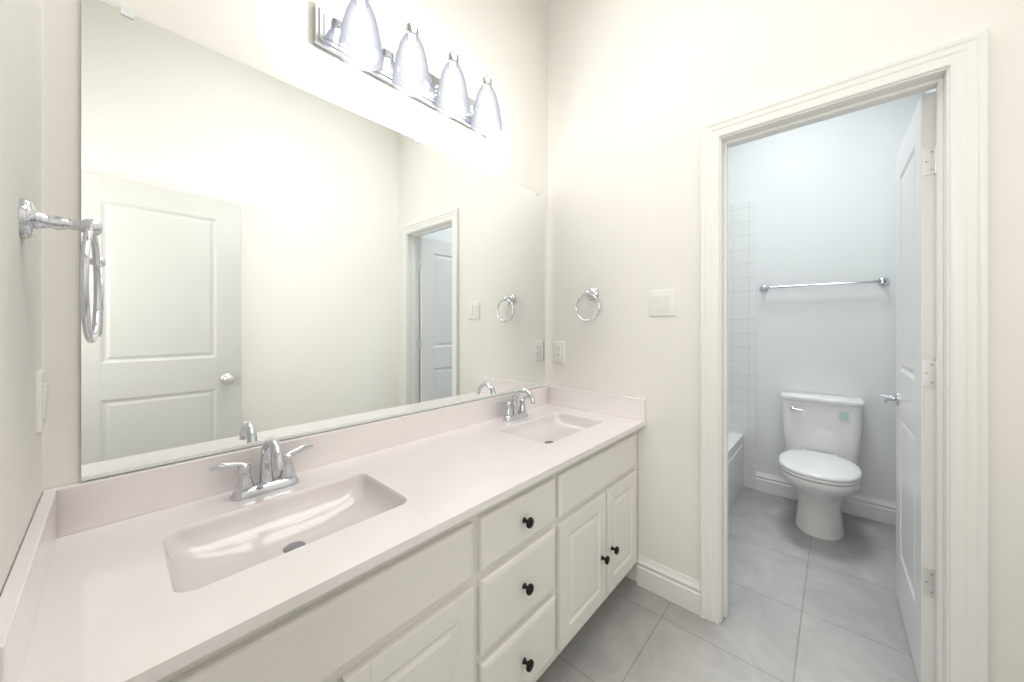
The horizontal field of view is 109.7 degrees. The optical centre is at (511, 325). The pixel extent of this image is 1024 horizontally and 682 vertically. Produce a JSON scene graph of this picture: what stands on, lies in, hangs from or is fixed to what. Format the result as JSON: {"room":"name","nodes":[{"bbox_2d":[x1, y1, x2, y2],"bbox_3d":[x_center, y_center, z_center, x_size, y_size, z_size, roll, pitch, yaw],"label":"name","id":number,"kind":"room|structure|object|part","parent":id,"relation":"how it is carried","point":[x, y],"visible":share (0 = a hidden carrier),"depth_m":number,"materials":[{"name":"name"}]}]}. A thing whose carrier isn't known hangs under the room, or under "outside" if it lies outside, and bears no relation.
{"room":"bathroom","nodes":[
{"label":"bathroom","id":0,"kind":"room"},
{"bbox_2d":[0,0,42,595],"bbox_3d":[-0.723,-0.374,0.443,0.850,3.250,0.114,0,0,42],"label":"wall","id":1,"kind":"structure","parent":0,"point":[21,259],"depth_m":0.57,"materials":[{"name":"white paint"}]},
{"bbox_2d":[36,369,48,432],"bbox_3d":[-0.950,0.151,0.731,0.074,0.120,0.012,0,0,42],"label":"light switch","id":2,"kind":"object","parent":1,"relation":"attached to","point":[42,387],"visible":0.96,"depth_m":0.71,"materials":[{"name":"white plastic"}]},
{"bbox_2d":[18,198,102,342],"bbox_3d":[-0.771,-0.087,0.621,0.206,0.240,0.088,0,0,42],"label":"ring","id":3,"kind":"object","parent":1,"relation":"attached to","point":[32,220],"visible":1,"depth_m":0.60,"materials":[{"name":"silver metal"}]},
{"bbox_2d":[43,0,547,490],"bbox_3d":[-0.436,-0.374,1.479,0.130,3.250,2.038,0,0,42],"label":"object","id":4,"kind":"object","parent":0,"point":[280,260],"depth_m":1.08,"materials":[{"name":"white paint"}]},
{"bbox_2d":[313,0,501,135],"bbox_3d":[-0.317,-0.984,1.388,0.186,0.235,0.765,0,0,42],"label":"sconce","id":5,"kind":"object","parent":4,"relation":"attached to","point":[351,38],"visible":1,"depth_m":1.28,"materials":[{"name":"silver metal"}]},
{"bbox_2d":[536,486,917,681],"bbox_3d":[0.421,1.301,1.143,1.933,0.100,4.560,0,0,42],"label":"floor","id":6,"kind":"structure","parent":0,"point":[803,606],"depth_m":1.52,"materials":[{"name":"tile"}]},
{"bbox_2d":[0,385,645,681],"bbox_3d":[-0.177,0.776,1.245,0.585,0.951,1.808,0,0,42],"label":"bathroom vanity","id":7,"kind":"object","parent":6,"relation":"on","point":[492,539],"visible":1,"depth_m":0.88,"materials":[{"name":"white paint"}]},
{"bbox_2d":[728,432,742,511],"bbox_3d":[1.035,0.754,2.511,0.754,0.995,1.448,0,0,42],"label":"bathtub","id":8,"kind":"object","parent":6,"relation":"on","point":[735,463],"depth_m":2.58,"materials":[{"name":"white ceramic"}]},
{"bbox_2d":[779,390,864,540],"bbox_3d":[1.898,0.861,2.232,0.426,0.780,0.719,0,0,42],"label":"toilet","id":9,"kind":"object","parent":6,"relation":"on","point":[821,471],"visible":1,"depth_m":2.23,"materials":[{"name":"white ceramic"}]},
{"bbox_3d":[1.908,0.561,2.415,0.075,0.026,0.021,0,0,42],"label":"lever","id":10,"kind":"part","parent":9,"relation":"part of","materials":[{"name":"silver metal"}]},
{"bbox_3d":[1.826,0.834,2.152,0.376,0.046,0.506,0,0,42],"label":"seat","id":11,"kind":"part","parent":9,"relation":"part of","materials":[{"name":"white plastic"}]},
{"bbox_2d":[548,0,1023,681],"bbox_3d":[0.863,-0.374,1.603,1.653,3.250,0.114,0,0,42],"label":"wall","id":12,"kind":"structure","parent":0,"point":[631,96],"depth_m":1.62,"materials":[{"name":"white paint"}]},
{"bbox_2d":[553,341,564,362],"bbox_3d":[0.266,0.153,2.058,0.074,0.120,0.009,0,0,42],"label":"outlet","id":13,"kind":"object","parent":12,"relation":"attached to","point":[558,352],"visible":1,"depth_m":2.05,"materials":[{"name":"white plastic"}]},
{"bbox_2d":[575,288,599,320],"bbox_3d":[0.408,-0.109,1.888,0.146,0.180,0.072,0,0,42],"label":"ring","id":14,"kind":"object","parent":12,"relation":"attached to","point":[592,293],"visible":1,"depth_m":1.89,"materials":[{"name":"silver metal"}]},
{"bbox_2d":[649,289,675,315],"bbox_3d":[0.693,-0.103,1.671,0.120,0.120,0.012,0,0,42],"label":"light switch","id":15,"kind":"object","parent":12,"relation":"attached to","point":[662,302],"visible":1,"depth_m":1.67,"materials":[{"name":"white plastic"}]},
{"bbox_2d":[637,555,699,615],"bbox_3d":[0.712,1.183,1.651,0.282,0.136,0.017,0,0,42],"label":"baseboard","id":16,"kind":"structure","parent":12,"relation":"attached to","point":[677,588],"depth_m":1.64,"materials":[{"name":"white paint"}]},
{"bbox_2d":[720,66,949,681],"bbox_3d":[1.146,0.224,1.355,0.648,2.054,0.126,0,0,42],"label":"door frame","id":17,"kind":"structure","parent":12,"relation":"in","point":[939,80],"depth_m":1.16,"materials":[{"name":"white paint"}]},
{"bbox_2d":[896,91,935,681],"bbox_3d":[1.596,0.232,1.436,0.043,2.022,0.603,0,0,42],"label":"door leaf","id":18,"kind":"structure","parent":17,"relation":"attached to","point":[915,347],"depth_m":1.28,"materials":[{"name":"white paint"}]},
{"bbox_2d":[880,391,898,405],"bbox_3d":[1.729,0.331,1.588,0.150,0.064,0.139,0,0,42],"label":"door handle","id":19,"kind":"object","parent":18,"relation":"attached to","point":[894,398],"depth_m":1.62,"materials":[{"name":"silver metal"}]},
{"bbox_3d":[1.387,0.154,1.192,0.038,1.504,0.044,0,0,42],"label":"toilet door hinges","id":20,"kind":"part","parent":17,"relation":"part of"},
{"bbox_2d":[925,151,932,592],"bbox_3d":[1.395,0.156,1.207,0.018,1.476,0.001,0,0,42],"label":"screws","id":21,"kind":"object","parent":17,"relation":"attached to","point":[930,364],"visible":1,"depth_m":1.20,"materials":[{"name":"grey metal"}]},
{"bbox_2d":[700,27,988,681],"bbox_3d":[1.096,0.196,1.300,0.762,2.111,0.024,0,0,42],"label":"trim","id":22,"kind":"structure","parent":12,"relation":"attached to","point":[965,58],"depth_m":1.08,"materials":[{"name":"white paint"}]},
{"bbox_2d":[728,92,924,502],"bbox_3d":[1.907,-0.374,2.793,1.933,3.250,0.120,0,0,42],"label":"wall","id":23,"kind":"structure","parent":0,"point":[823,193],"depth_m":2.47,"materials":[{"name":"white paint"}]},
{"bbox_2d":[728,199,755,488],"bbox_3d":[1.548,0.146,3.031,0.840,2.210,0.008,0,0,42],"label":"tile","id":24,"kind":"structure","parent":23,"relation":"attached to","point":[741,317],"depth_m":2.80,"materials":[{"name":"white tile"}]},
{"bbox_2d":[760,277,888,291],"bbox_3d":[2.112,-0.277,2.486,0.682,0.054,0.062,0,0,42],"label":"bar","id":25,"kind":"object","parent":23,"relation":"attached to","point":[883,281],"visible":1,"depth_m":2.42,"materials":[{"name":"silver metal"}]},
{"bbox_2d":[756,471,895,525],"bbox_3d":[2.168,1.183,2.466,0.837,0.136,0.017,0,0,42],"label":"baseboard","id":26,"kind":"structure","parent":23,"relation":"attached to","point":[879,510],"depth_m":2.38,"materials":[{"name":"white paint"}]},
{"bbox_2d":[925,88,935,93],"bbox_3d":[2.050,-0.374,1.597,0.120,3.250,1.466,0,0,42],"label":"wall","id":27,"kind":"structure","parent":0,"point":[930,91],"depth_m":2.05,"materials":[{"name":"white paint"}]}
]}

